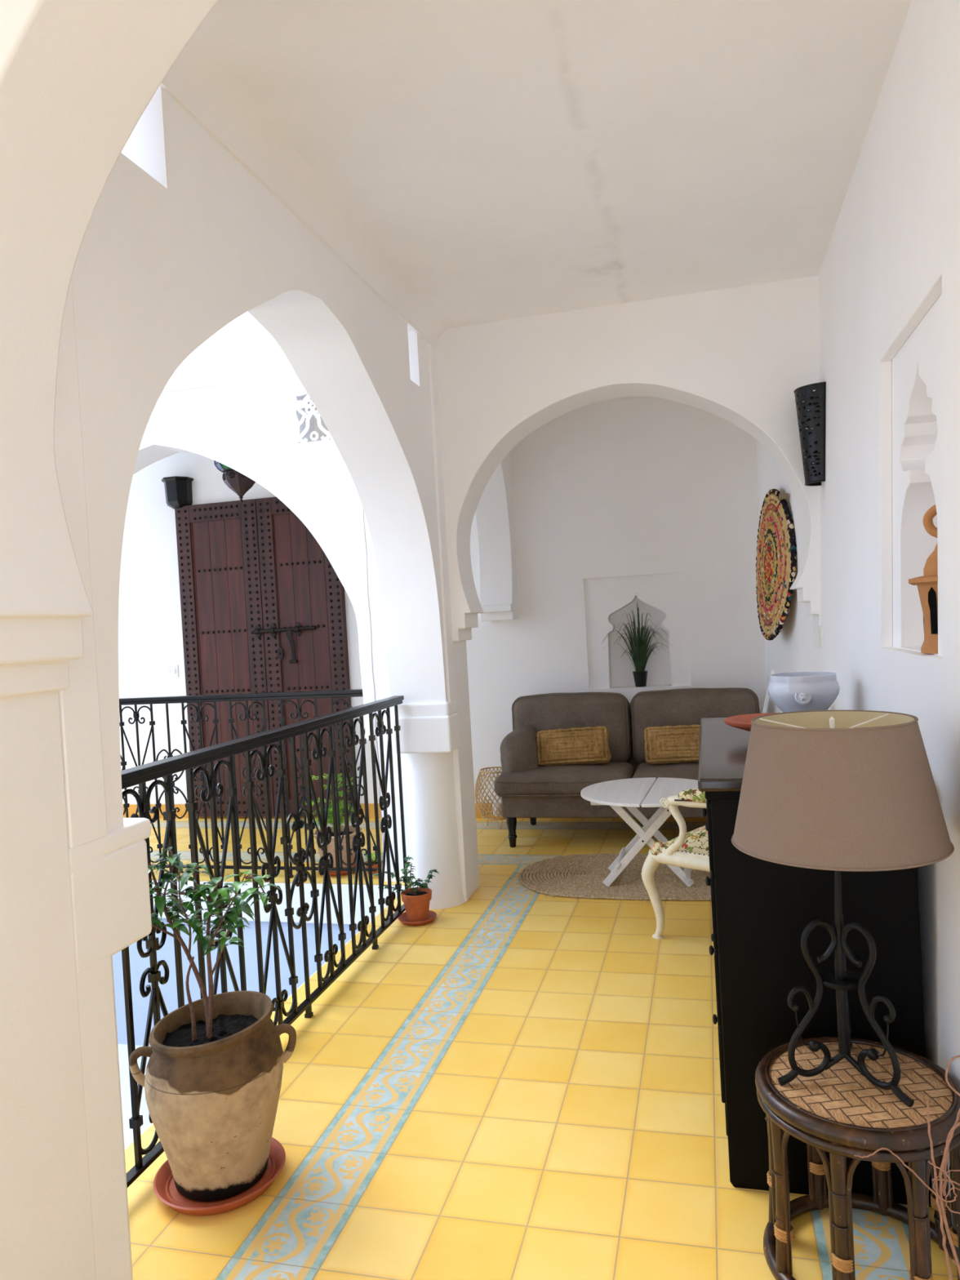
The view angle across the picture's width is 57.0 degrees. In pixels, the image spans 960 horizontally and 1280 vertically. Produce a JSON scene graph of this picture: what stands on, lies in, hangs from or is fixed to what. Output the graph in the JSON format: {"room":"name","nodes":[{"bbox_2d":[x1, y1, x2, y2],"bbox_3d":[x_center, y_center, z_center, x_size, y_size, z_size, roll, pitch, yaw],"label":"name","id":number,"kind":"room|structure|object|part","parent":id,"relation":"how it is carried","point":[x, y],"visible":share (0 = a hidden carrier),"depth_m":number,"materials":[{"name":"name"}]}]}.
{"room":"traditional dwelling","nodes":[
{"label":"traditional dwelling","id":0,"kind":"room"},
{"bbox_2d":[0,0,218,1279],"bbox_3d":[-0.041,-0.080,1.303,2.135,2.750,0.270,-3,1,14],"label":"wall","id":1,"kind":"structure","parent":0,"point":[77,77],"depth_m":1.51,"materials":[{"name":"paint"}]},
{"bbox_2d":[117,1044,151,1147],"bbox_3d":[-1.276,2.942,5.894,5.600,3.080,0.100,-3,1,14],"label":"wall","id":2,"kind":"structure","parent":0,"point":[122,1048],"depth_m":6.15,"materials":[{"name":"paint"}]},
{"bbox_2d":[112,374,409,1046],"bbox_3d":[-2.310,0.354,5.155,4.220,3.890,0.275,-3,1,14],"label":"wall","id":3,"kind":"structure","parent":0,"point":[247,428],"depth_m":4.70,"materials":[{"name":"paint"}]},
{"bbox_2d":[161,315,296,392],"bbox_3d":[-1.935,-1.482,4.806,3.100,0.283,0.150,-3,1,14],"label":"crown molding","id":4,"kind":"structure","parent":3,"relation":"attached to","point":[242,350],"depth_m":4.68,"materials":[{"name":"paint"}]},
{"bbox_2d":[151,880,404,924],"bbox_3d":[-2.335,1.461,5.059,4.110,0.207,0.065,-3,1,14],"label":"trim","id":5,"kind":"structure","parent":3,"relation":"attached to","point":[295,904],"depth_m":4.67,"materials":[{"name":"paint"}]},
{"bbox_2d":[292,390,331,445],"bbox_3d":[-0.876,-1.173,4.646,0.234,0.299,0.032,-3,1,14],"label":"window","id":6,"kind":"structure","parent":3,"relation":"in","point":[298,405],"depth_m":4.64,"materials":[{"name":"paint"}]},
{"bbox_2d":[364,712,376,740],"bbox_3d":[-0.544,0.424,4.721,0.045,0.190,0.290,-3,1,14],"label":"trim","id":7,"kind":"structure","parent":3,"relation":"attached to","point":[366,716],"depth_m":4.58,"materials":[{"name":"paint"}]},
{"bbox_2d":[363,510,383,848],"bbox_3d":[-0.577,-0.237,4.574,0.010,2.800,0.004,-3,1,14],"label":"trim","id":8,"kind":"structure","parent":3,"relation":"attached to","point":[363,510],"depth_m":4.58,"materials":[{"name":"white plastic"}]},
{"bbox_2d":[71,85,519,909],"bbox_3d":[-0.417,-0.199,3.677,0.270,2.940,4.630,-3,1,14],"label":"wall","id":9,"kind":"structure","parent":0,"point":[181,241],"depth_m":2.55,"materials":[{"name":"paint"}]},
{"bbox_2d":[53,278,107,848],"bbox_3d":[-0.804,-0.490,1.678,0.022,1.760,0.105,-3,1,14],"label":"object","id":10,"kind":"structure","parent":9,"relation":"attached to","point":[79,706],"depth_m":1.69,"materials":[{"name":"paint"}]},
{"bbox_2d":[68,817,151,866],"bbox_3d":[-0.857,0.409,1.790,0.266,0.045,0.260,-3,1,14],"label":"trim","id":11,"kind":"structure","parent":9,"relation":"attached to","point":[134,830],"depth_m":1.76,"materials":[{"name":"paint"}]},
{"bbox_2d":[71,840,151,973],"bbox_3d":[-0.852,0.529,1.784,0.266,0.205,0.242,-3,1,14],"label":"trim","id":12,"kind":"structure","parent":9,"relation":"attached to","point":[111,897],"depth_m":1.74,"materials":[{"name":"paint"}]},
{"bbox_2d":[124,888,404,1149],"bbox_3d":[-0.726,1.411,2.954,0.067,0.207,3.215,-3,1,14],"label":"trim","id":13,"kind":"structure","parent":9,"relation":"attached to","point":[404,889],"depth_m":3.32,"materials":[{"name":"paint"}]},
{"bbox_2d":[160,35,453,348],"bbox_3d":[-0.493,-1.372,2.865,0.102,0.100,2.615,-3,1,14],"label":"cove","id":14,"kind":"object","parent":9,"relation":"attached to","point":[196,81],"visible":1,"depth_m":2.60,"materials":[{"name":"paint"}]},
{"bbox_2d":[427,343,455,702],"bbox_3d":[-0.183,-0.571,4.117,0.022,1.760,0.098,-3,1,14],"label":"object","id":15,"kind":"structure","parent":9,"relation":"attached to","point":[432,350],"depth_m":4.09,"materials":[{"name":"paint"}]},
{"bbox_2d":[118,396,768,804],"bbox_3d":[-0.936,-0.065,6.304,6.350,2.870,0.205,-3,1,14],"label":"wall","id":16,"kind":"structure","parent":0,"point":[651,502],"depth_m":5.79,"materials":[{"name":"paint"}]},
{"bbox_2d":[168,664,178,677],"bbox_3d":[-2.270,0.231,6.543,0.080,0.090,0.010,-3,1,14],"label":"light switch","id":17,"kind":"object","parent":16,"relation":"attached to","point":[173,669],"visible":1,"depth_m":6.54,"materials":[{"name":"white plastic"}]},
{"bbox_2d":[161,475,193,509],"bbox_3d":[-2.209,-1.067,6.416,0.216,0.219,0.140,-3,1,14],"label":"wall sconce","id":18,"kind":"object","parent":16,"relation":"attached to","point":[178,489],"visible":1,"depth_m":6.38,"materials":[{"name":"black metal"}]},
{"bbox_2d":[174,497,354,817],"bbox_3d":[-1.548,0.132,6.315,1.270,2.275,0.090,-3,1,14],"label":"door","id":19,"kind":"structure","parent":16,"relation":"in","point":[263,604],"depth_m":6.31,"materials":[{"name":"brown wood"}]},
{"bbox_3d":[-1.415,0.096,6.268,0.040,0.100,0.006,-3,1,14],"label":"lock plate","id":20,"kind":"part","parent":19,"relation":"part of","materials":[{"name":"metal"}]},
{"bbox_2d":[122,803,502,817],"bbox_3d":[-1.066,1.210,6.268,5.990,0.100,0.014,-3,1,14],"label":"baseboard","id":21,"kind":"structure","parent":16,"relation":"attached to","point":[132,809],"depth_m":6.54,"materials":[{"name":"tile"}]},
{"bbox_2d":[632,671,647,686],"bbox_3d":[1.051,0.255,5.785,0.098,0.099,0.098,-3,1,14],"label":"pot","id":22,"kind":"object","parent":16,"relation":"on","point":[640,677],"visible":0.95,"depth_m":5.75,"materials":[{"name":"black plastic"}]},
{"bbox_2d":[600,602,668,671],"bbox_3d":[1.017,-0.011,5.745,0.467,0.466,0.238,-3,1,14],"label":"potted grass","id":23,"kind":"object","parent":22,"relation":"in","point":[639,657],"depth_m":5.75,"materials":[{"name":"green plant"}]},
{"bbox_2d":[124,817,957,1279],"bbox_3d":[-1.743,1.429,2.556,6.500,0.120,7.900,-3,1,14],"label":"floor","id":24,"kind":"structure","parent":0,"point":[516,1083],"depth_m":2.38,"materials":[{"name":"tile"}]},
{"bbox_2d":[69,853,133,1279],"bbox_3d":[-0.856,0.865,1.718,0.268,0.938,0.150,-3,1,14],"label":"pier","id":25,"kind":"object","parent":24,"relation":"on","point":[95,984],"visible":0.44,"depth_m":1.70,"materials":[{"name":"paint"}]},
{"bbox_2d":[153,1137,285,1216],"bbox_3d":[-0.628,1.297,2.146,0.308,0.034,0.308,-3,1,14],"label":"saucer","id":26,"kind":"object","parent":24,"relation":"on","point":[164,1186],"visible":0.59,"depth_m":2.07,"materials":[{"name":"red ceramic"}]},
{"bbox_2d":[128,991,296,1201],"bbox_3d":[-0.638,1.100,2.145,0.325,0.396,0.322,-3,1,27],"label":"urn","id":27,"kind":"object","parent":26,"relation":"on","point":[212,1103],"visible":0.97,"depth_m":2.04,"materials":[{"name":"ceramic"}]},
{"bbox_3d":[-0.807,1.018,2.107,0.056,0.096,0.025,-3,1,-13],"label":"handle","id":28,"kind":"part","parent":27,"relation":"part of","materials":[{"name":"ceramic"}]},
{"bbox_2d":[147,846,281,1040],"bbox_3d":[-0.662,0.737,2.130,0.426,0.456,0.170,-3,1,14],"label":"ficus tree","id":29,"kind":"object","parent":27,"relation":"in","point":[231,917],"visible":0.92,"depth_m":2.13,"materials":[{"name":"green plant"}]},
{"bbox_3d":[-0.482,0.999,2.189,0.056,0.096,0.025,-4,1,-16],"label":"handle","id":30,"kind":"part","parent":27,"relation":"part of","materials":[{"name":"ceramic"}]},
{"bbox_2d":[119,688,377,878],"bbox_3d":[-1.685,0.817,4.937,2.331,1.005,0.048,-3,1,14],"label":"iron railing","id":31,"kind":"object","parent":24,"relation":"on","point":[332,694],"visible":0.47,"depth_m":4.84,"materials":[{"name":"black metal"}]},
{"bbox_3d":[-1.718,0.334,4.929,2.320,0.037,0.048,-3,1,14],"label":"handrail","id":32,"kind":"part","parent":31,"relation":"part of","materials":[{"name":"black metal"}]},
{"bbox_3d":[-1.666,1.268,4.947,2.320,0.012,0.028,-3,1,14],"label":"rail","id":33,"kind":"part","parent":31,"relation":"part of","materials":[{"name":"black metal"}]},
{"bbox_2d":[120,695,408,1187],"bbox_3d":[-0.624,0.794,2.998,0.048,1.005,2.251,-3,1,14],"label":"iron railing","id":34,"kind":"object","parent":24,"relation":"on","point":[140,775],"visible":0.75,"depth_m":2.92,"materials":[{"name":"black metal"}]},
{"bbox_3d":[-0.650,0.311,2.989,0.048,0.037,2.250,-3,1,14],"label":"handrail","id":35,"kind":"part","parent":34,"relation":"part of","materials":[{"name":"black metal"}]},
{"bbox_3d":[-0.598,1.245,3.007,0.028,0.012,2.250,-3,1,14],"label":"rail","id":36,"kind":"part","parent":34,"relation":"part of","materials":[{"name":"black metal"}]},
{"bbox_2d":[317,863,355,875],"bbox_3d":[-0.773,1.257,4.864,0.250,0.028,0.250,-3,1,14],"label":"saucer","id":37,"kind":"object","parent":24,"relation":"on","point":[342,873],"visible":0.11,"depth_m":4.75,"materials":[{"name":"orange ceramic"}]},
{"bbox_2d":[313,825,361,871],"bbox_3d":[-0.779,1.150,4.861,0.277,0.202,0.265,-3,1,14],"label":"pot","id":38,"kind":"object","parent":37,"relation":"on","point":[331,847],"visible":0.32,"depth_m":4.78,"materials":[{"name":"ceramic"}]},
{"bbox_2d":[305,773,353,832],"bbox_3d":[-0.806,0.903,4.865,0.304,0.347,0.269,-4,1,-26],"label":"fern","id":39,"kind":"object","parent":38,"relation":"in","point":[340,792],"visible":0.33,"depth_m":4.85,"materials":[{"name":"green plant"}]},
{"bbox_2d":[364,849,382,874],"bbox_3d":[-0.571,1.197,4.782,0.118,0.129,0.117,-3,1,-2],"label":"pot","id":40,"kind":"object","parent":24,"relation":"on","point":[375,865],"visible":0.4,"depth_m":4.77,"materials":[{"name":"ceramic"}]},
{"bbox_3d":[-0.573,1.231,4.781,0.100,0.060,0.100,-3,1,14],"label":"pot","id":41,"kind":"part","parent":40,"relation":"part of","materials":[{"name":"ceramic"}]},
{"bbox_2d":[397,910,436,925],"bbox_3d":[-0.281,1.249,3.969,0.176,0.022,0.176,-3,1,14],"label":"saucer","id":42,"kind":"object","parent":24,"relation":"on","point":[402,917],"visible":0.6,"depth_m":3.93,"materials":[{"name":"red ceramic"}]},
{"bbox_2d":[400,887,431,921],"bbox_3d":[-0.283,1.188,3.967,0.140,0.120,0.140,-3,1,14],"label":"pot","id":43,"kind":"object","parent":42,"relation":"on","point":[416,906],"visible":0.94,"depth_m":3.92,"materials":[{"name":"ceramic"}]},
{"bbox_2d":[372,855,438,894],"bbox_3d":[-0.340,1.059,3.959,0.333,0.172,0.094,-3,1,14],"label":"ivy plant","id":44,"kind":"object","parent":43,"relation":"in","point":[424,885],"visible":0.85,"depth_m":3.95,"materials":[{"name":"green plant"}]},
{"bbox_2d":[475,766,506,829],"bbox_3d":[0.110,1.018,5.694,0.286,0.375,0.285,-3,1,14],"label":"lamp","id":45,"kind":"object","parent":24,"relation":"on","point":[496,807],"visible":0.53,"depth_m":5.62,"materials":[{"name":"beige wicker"}]},
{"bbox_3d":[0.114,1.090,5.695,0.066,0.080,0.066,-3,1,14],"label":"candle glass","id":46,"kind":"part","parent":45,"relation":"part of","materials":[{"name":"white glass"}]},
{"bbox_2d":[510,853,711,902],"bbox_3d":[0.814,1.181,4.433,1.363,0.017,0.834,-3,1,14],"label":"jute rug","id":47,"kind":"object","parent":24,"relation":"on","point":[589,870],"visible":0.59,"depth_m":4.37,"materials":[{"name":"beige wicker"}]},
{"bbox_2d":[580,777,697,886],"bbox_3d":[0.837,0.955,4.309,0.667,0.451,0.660,-3,1,14],"label":"folding table","id":48,"kind":"object","parent":47,"relation":"on","point":[631,793],"visible":0.78,"depth_m":4.25,"materials":[{"name":"white wood"}]},
{"bbox_3d":[0.802,0.767,4.209,0.550,0.036,0.024,-3,1,14],"label":"rail","id":49,"kind":"part","parent":48,"relation":"part of","materials":[{"name":"white wood"}]},
{"bbox_3d":[0.824,0.970,4.457,0.374,0.416,0.018,-3,1,14],"label":"leg","id":50,"kind":"part","parent":48,"relation":"part of","materials":[{"name":"white wood"}]},
{"bbox_3d":[0.765,0.977,4.225,0.374,0.416,0.018,-3,1,14],"label":"leg","id":51,"kind":"part","parent":48,"relation":"part of","materials":[{"name":"white wood"}]},
{"bbox_3d":[0.821,0.974,4.233,0.379,0.417,0.018,-3,1,14],"label":"leg","id":52,"kind":"part","parent":48,"relation":"part of","materials":[{"name":"white wood"}]},
{"bbox_3d":[0.880,0.966,4.466,0.379,0.417,0.018,-3,1,14],"label":"leg","id":53,"kind":"part","parent":48,"relation":"part of","materials":[{"name":"white wood"}]},
{"bbox_2d":[493,687,759,847],"bbox_3d":[0.916,0.743,5.285,1.573,0.851,0.758,-3,1,14],"label":"sofa","id":54,"kind":"object","parent":24,"relation":"on","point":[526,788],"visible":0.67,"depth_m":5.26,"materials":[{"name":"fabric"}]},
{"bbox_3d":[0.188,1.123,5.172,0.062,0.176,0.062,-3,1,14],"label":"leg","id":55,"kind":"part","parent":54,"relation":"part of","materials":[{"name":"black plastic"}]},
{"bbox_3d":[0.276,0.723,5.451,0.238,0.377,0.549,-3,1,14],"label":"armrest","id":56,"kind":"part","parent":54,"relation":"part of","materials":[{"name":"fabric"}]},
{"bbox_3d":[0.341,1.105,5.710,0.062,0.176,0.062,-3,1,14],"label":"leg","id":57,"kind":"part","parent":54,"relation":"part of","materials":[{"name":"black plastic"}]},
{"bbox_2d":[493,762,635,798],"bbox_3d":[0.510,0.831,5.258,0.791,0.178,0.500,-3,1,14],"label":"seat cushion","id":58,"kind":"object","parent":54,"relation":"on","point":[531,780],"depth_m":5.08,"materials":[{"name":"fabric"}]},
{"bbox_2d":[511,692,631,762],"bbox_3d":[0.575,0.567,5.568,0.747,0.473,0.232,-3,1,14],"label":"cushion","id":59,"kind":"object","parent":54,"relation":"on","point":[611,710],"depth_m":5.47,"materials":[{"name":"fabric"}]},
{"bbox_2d":[536,725,611,765],"bbox_3d":[0.560,0.638,5.296,0.450,0.237,0.182,-3,1,14],"label":"cushion","id":60,"kind":"object","parent":54,"relation":"on","point":[588,744],"visible":0.96,"depth_m":5.23,"materials":[{"name":"fabric"}]},
{"bbox_3d":[0.922,0.930,5.280,1.485,0.125,0.635,-3,1,14],"label":"frame","id":61,"kind":"part","parent":54,"relation":"part of","materials":[{"name":"fabric"}]},
{"bbox_3d":[0.986,0.653,5.593,1.450,0.510,0.120,-3,1,14],"label":"backrest","id":62,"kind":"part","parent":54,"relation":"part of","materials":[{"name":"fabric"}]},
{"bbox_2d":[632,762,698,780],"bbox_3d":[1.273,0.792,5.062,0.778,0.173,0.500,-3,1,14],"label":"seat cushion","id":63,"kind":"object","parent":54,"relation":"on","point":[644,770],"depth_m":4.96,"materials":[{"name":"fabric"}]},
{"bbox_2d":[644,724,700,764],"bbox_3d":[1.165,0.607,5.141,0.415,0.229,0.182,-3,1,14],"label":"cushion","id":64,"kind":"object","parent":54,"relation":"on","point":[666,744],"visible":0.66,"depth_m":5.09,"materials":[{"name":"wicker"}]},
{"bbox_2d":[630,687,759,763],"bbox_3d":[1.309,0.529,5.382,0.764,0.472,0.232,-3,1,14],"label":"cushion","id":65,"kind":"object","parent":54,"relation":"on","point":[685,706],"depth_m":5.32,"materials":[{"name":"fabric"}]},
{"bbox_2d":[641,711,782,939],"bbox_3d":[1.061,0.708,3.587,0.640,0.973,0.614,-4,1,-44],"label":"armchair","id":66,"kind":"object","parent":24,"relation":"on","point":[690,850],"visible":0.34,"depth_m":3.50,"materials":[{"name":"beige paint"}]},
{"bbox_3d":[0.705,1.044,3.594,0.085,0.342,0.058,-3,1,14],"label":"leg","id":67,"kind":"part","parent":66,"relation":"part of","materials":[{"name":"beige paint"}]},
{"bbox_3d":[1.045,0.861,3.614,0.581,0.090,0.546,-4,1,-44],"label":"seat rail","id":68,"kind":"part","parent":66,"relation":"part of","materials":[{"name":"beige paint"}]},
{"bbox_3d":[0.874,0.610,3.383,0.402,0.099,0.052,-2,1,39],"label":"armrest","id":69,"kind":"part","parent":66,"relation":"part of","materials":[{"name":"beige paint"}]},
{"bbox_3d":[0.847,0.612,3.368,0.230,0.023,0.007,-2,1,38],"label":"nailhead trim","id":70,"kind":"part","parent":66,"relation":"part of","materials":[{"name":"black metal"}]},
{"bbox_3d":[1.043,0.798,3.612,0.514,0.085,0.480,-4,1,-44],"label":"seat","id":71,"kind":"part","parent":66,"relation":"part of","materials":[{"name":"beige fabric"}]},
{"bbox_2d":[697,717,932,1207],"bbox_3d":[0.885,0.752,2.516,0.461,0.939,1.177,-3,1,14],"label":"dresser","id":72,"kind":"object","parent":24,"relation":"on","point":[762,909],"visible":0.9,"depth_m":1.98,"materials":[{"name":"black wood"}]},
{"bbox_3d":[0.580,0.445,2.277,0.014,0.024,0.024,-3,1,14],"label":"knob","id":73,"kind":"part","parent":72,"relation":"part of","materials":[{"name":"black metal"}]},
{"bbox_3d":[0.590,0.623,2.281,0.014,0.024,0.024,-3,1,14],"label":"knob","id":74,"kind":"part","parent":72,"relation":"part of","materials":[{"name":"black metal"}]},
{"bbox_3d":[0.670,0.435,2.559,0.022,0.163,1.090,-3,1,14],"label":"drawer","id":75,"kind":"part","parent":72,"relation":"part of","materials":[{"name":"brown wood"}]},
{"bbox_3d":[0.600,0.802,2.284,0.014,0.024,0.024,-3,1,14],"label":"knob","id":76,"kind":"part","parent":72,"relation":"part of","materials":[{"name":"black metal"}]},
{"bbox_3d":[0.680,0.612,2.562,0.022,0.168,1.090,-3,1,14],"label":"drawer","id":77,"kind":"part","parent":72,"relation":"part of","materials":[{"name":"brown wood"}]},
{"bbox_3d":[0.610,0.982,2.288,0.014,0.024,0.024,-3,1,14],"label":"knob","id":78,"kind":"part","parent":72,"relation":"part of","materials":[{"name":"black metal"}]},
{"bbox_3d":[0.690,0.792,2.565,0.022,0.168,1.090,-3,1,14],"label":"drawer","id":79,"kind":"part","parent":72,"relation":"part of","materials":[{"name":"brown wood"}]},
{"bbox_3d":[0.862,0.323,2.506,0.435,0.020,1.158,-3,1,14],"label":"moulding","id":80,"kind":"part","parent":72,"relation":"part of","materials":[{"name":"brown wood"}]},
{"bbox_3d":[0.702,1.010,2.570,0.022,0.244,1.090,-3,1,14],"label":"drawer","id":81,"kind":"part","parent":72,"relation":"part of","materials":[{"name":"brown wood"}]},
{"bbox_2d":[723,712,777,731],"bbox_3d":[0.838,0.253,2.530,0.270,0.060,0.270,-3,1,14],"label":"terracotta dish","id":82,"kind":"object","parent":72,"relation":"on","point":[743,722],"visible":0.18,"depth_m":2.59,"materials":[{"name":"orange ceramic"}]},
{"bbox_2d":[762,670,775,713],"bbox_3d":[0.972,0.185,2.979,0.053,0.167,0.004,-3,1,14],"label":"stick","id":83,"kind":"object","parent":72,"relation":"on","point":[766,700],"visible":0.51,"depth_m":2.98,"materials":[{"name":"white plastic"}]},
{"bbox_2d":[767,671,839,712],"bbox_3d":[1.043,0.188,2.846,0.220,0.156,0.232,-3,1,14],"label":"tureen","id":84,"kind":"object","parent":72,"relation":"on","point":[794,691],"visible":0.84,"depth_m":2.77,"materials":[{"name":"grey ceramic"}]},
{"bbox_2d":[755,1036,959,1279],"bbox_3d":[0.755,1.053,1.747,0.389,0.375,0.390,-3,1,14],"label":"rattan stool","id":85,"kind":"object","parent":24,"relation":"on","point":[837,1111],"visible":0.87,"depth_m":1.68,"materials":[{"name":"brown wicker"}]},
{"bbox_3d":[0.613,1.065,1.847,0.036,0.351,0.032,-3,1,14],"label":"leg","id":86,"kind":"part","parent":85,"relation":"part of","materials":[{"name":"wood"}]},
{"bbox_3d":[0.585,1.069,1.718,0.035,0.351,0.033,-3,1,14],"label":"leg","id":87,"kind":"part","parent":85,"relation":"part of","materials":[{"name":"wood"}]},
{"bbox_3d":[0.726,1.058,1.918,0.032,0.351,0.036,-3,1,14],"label":"leg","id":88,"kind":"part","parent":85,"relation":"part of","materials":[{"name":"wood"}]},
{"bbox_3d":[0.656,1.067,1.605,0.032,0.351,0.036,-3,1,14],"label":"leg","id":89,"kind":"part","parent":85,"relation":"part of","materials":[{"name":"wood"}]},
{"bbox_2d":[731,710,954,1106],"bbox_3d":[0.708,0.511,1.734,0.415,0.726,0.415,-3,1,14],"label":"table lamp","id":90,"kind":"object","parent":85,"relation":"on","point":[837,791],"visible":1,"depth_m":1.60,"materials":[{"name":"fabric"}]},
{"bbox_3d":[0.660,0.710,1.750,0.113,0.310,0.022,-3,1,0],"label":"leg","id":91,"kind":"part","parent":90,"relation":"part of","materials":[{"name":"black metal"}]},
{"bbox_3d":[0.688,0.156,1.727,0.303,0.005,0.303,-3,1,14],"label":"shade trim","id":92,"kind":"part","parent":90,"relation":"part of","materials":[{"name":"fabric"}]},
{"bbox_3d":[0.706,0.502,1.746,0.022,0.637,0.032,-3,1,14],"label":"stem","id":93,"kind":"part","parent":90,"relation":"part of","materials":[{"name":"black metal"}]},
{"bbox_3d":[0.695,0.275,1.729,0.397,0.242,0.397,-3,1,14],"label":"lamp shade","id":94,"kind":"part","parent":90,"relation":"part of","materials":[{"name":"fabric"}]},
{"bbox_3d":[0.701,0.394,1.732,0.402,0.005,0.402,-3,1,14],"label":"shade trim","id":95,"kind":"part","parent":90,"relation":"part of","materials":[{"name":"fabric"}]},
{"bbox_3d":[0.744,0.704,1.808,0.022,0.310,0.114,-3,1,26],"label":"leg","id":96,"kind":"part","parent":90,"relation":"part of","materials":[{"name":"black metal"}]},
{"bbox_3d":[0.752,0.705,1.707,0.022,0.310,0.113,-4,1,-39],"label":"leg","id":97,"kind":"part","parent":90,"relation":"part of","materials":[{"name":"black metal"}]},
{"bbox_3d":[0.855,1.051,1.889,0.032,0.351,0.036,-3,1,14],"label":"leg","id":98,"kind":"part","parent":85,"relation":"part of","materials":[{"name":"wood"}]},
{"bbox_3d":[0.785,1.061,1.576,0.033,0.351,0.036,-3,1,14],"label":"leg","id":99,"kind":"part","parent":85,"relation":"part of","materials":[{"name":"wood"}]},
{"bbox_3d":[0.926,1.049,1.776,0.036,0.351,0.033,-3,1,14],"label":"leg","id":100,"kind":"part","parent":85,"relation":"part of","materials":[{"name":"wicker"}]},
{"bbox_3d":[0.898,1.053,1.648,0.036,0.351,0.032,-3,1,14],"label":"leg","id":101,"kind":"part","parent":85,"relation":"part of","materials":[{"name":"wood"}]},
{"bbox_2d":[853,1054,959,1279],"bbox_3d":[0.724,0.961,1.442,0.202,0.582,0.029,-3,1,5],"label":"vine","id":102,"kind":"object","parent":24,"relation":"on","point":[939,1196],"visible":1,"depth_m":1.44,"materials":[{"name":"brown plant"}]},
{"bbox_2d":[193,0,911,435],"bbox_3d":[-1.971,-1.423,2.535,6.350,0.200,7.930,-3,1,14],"label":"ceiling","id":103,"kind":"structure","parent":0,"point":[513,159],"depth_m":2.49,"materials":[{"name":"paint"}]},
{"bbox_2d":[213,460,255,503],"bbox_3d":[-1.537,-1.132,5.568,0.250,0.545,0.248,-3,1,14],"label":"hanging lantern","id":104,"kind":"object","parent":103,"relation":"hanging from","point":[236,481],"visible":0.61,"depth_m":5.50,"materials":[{"name":"metal"}]},
{"bbox_3d":[-1.541,-1.196,5.567,0.240,0.265,0.240,-3,1,14],"label":"glass pane","id":105,"kind":"part","parent":104,"relation":"part of","materials":[{"name":"green glass"}]},
{"bbox_3d":[-1.541,-1.196,5.567,0.248,0.273,0.248,-3,1,14],"label":"lantern frame","id":106,"kind":"part","parent":104,"relation":"part of","materials":[{"name":"metal"}]},
{"bbox_3d":[-1.510,-0.985,5.566,0.200,0.170,0.200,-3,1,14],"label":"lamp shade","id":107,"kind":"part","parent":104,"relation":"part of","materials":[{"name":"metal"}]},
{"bbox_2d":[404,275,820,902],"bbox_3d":[0.666,-0.172,4.088,2.140,2.750,0.250,-3,1,14],"label":"wall","id":108,"kind":"structure","parent":0,"point":[740,355],"depth_m":3.97,"materials":[{"name":"paint"}]},
{"bbox_2d":[394,700,457,716],"bbox_3d":[-0.254,0.321,4.136,0.265,0.065,0.153,-3,1,14],"label":"trim","id":109,"kind":"structure","parent":108,"relation":"attached to","point":[436,708],"depth_m":4.06,"materials":[{"name":"paint"}]},
{"bbox_2d":[392,712,460,753],"bbox_3d":[-0.249,0.434,4.132,0.277,0.170,0.165,-3,1,14],"label":"trim","id":110,"kind":"structure","parent":108,"relation":"on","point":[424,734],"depth_m":4.05,"materials":[{"name":"paint"}]},
{"bbox_2d":[755,439,813,712],"bbox_3d":[1.720,-0.218,4.729,0.315,2.700,1.525,-3,1,14],"label":"wall","id":111,"kind":"structure","parent":0,"point":[792,651],"depth_m":4.58,"materials":[{"name":"paint"}]},
{"bbox_2d":[755,488,796,640],"bbox_3d":[1.547,-0.397,4.693,0.082,0.799,0.801,-3,1,5],"label":"decorative wall plate","id":112,"kind":"object","parent":111,"relation":"hanging from","point":[776,553],"visible":1,"depth_m":4.56,"materials":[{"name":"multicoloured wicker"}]},
{"bbox_2d":[813,0,959,1225],"bbox_3d":[0.854,-0.124,0.981,0.330,2.750,6.230,-3,1,14],"label":"wall","id":113,"kind":"structure","parent":0,"point":[889,275],"depth_m":2.28,"materials":[{"name":"paint"}]},
{"bbox_2d":[793,381,826,485],"bbox_3d":[1.360,-0.836,3.637,0.113,0.391,0.202,-3,1,14],"label":"sconce","id":114,"kind":"object","parent":113,"relation":"attached to","point":[812,442],"visible":1,"depth_m":3.58,"materials":[{"name":"black metal"}]},
{"bbox_2d":[817,625,822,648],"bbox_3d":[1.435,-0.014,3.722,0.014,0.093,0.070,-3,1,14],"label":"light switch","id":115,"kind":"object","parent":113,"relation":"attached to","point":[820,627],"visible":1,"depth_m":3.69,"materials":[{"name":"white plastic"}]},
{"bbox_2d":[908,504,937,653],"bbox_3d":[1.080,-0.146,2.048,0.148,0.348,0.148,-3,1,14],"label":"lantern","id":116,"kind":"object","parent":113,"relation":"on","point":[927,584],"visible":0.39,"depth_m":2.04,"materials":[{"name":"ceramic"}]},
{"bbox_3d":[1.073,-0.270,2.046,0.022,0.100,0.093,-4,1,-34],"label":"loop handle","id":117,"kind":"part","parent":116,"relation":"part of","materials":[{"name":"ceramic"}]}
]}

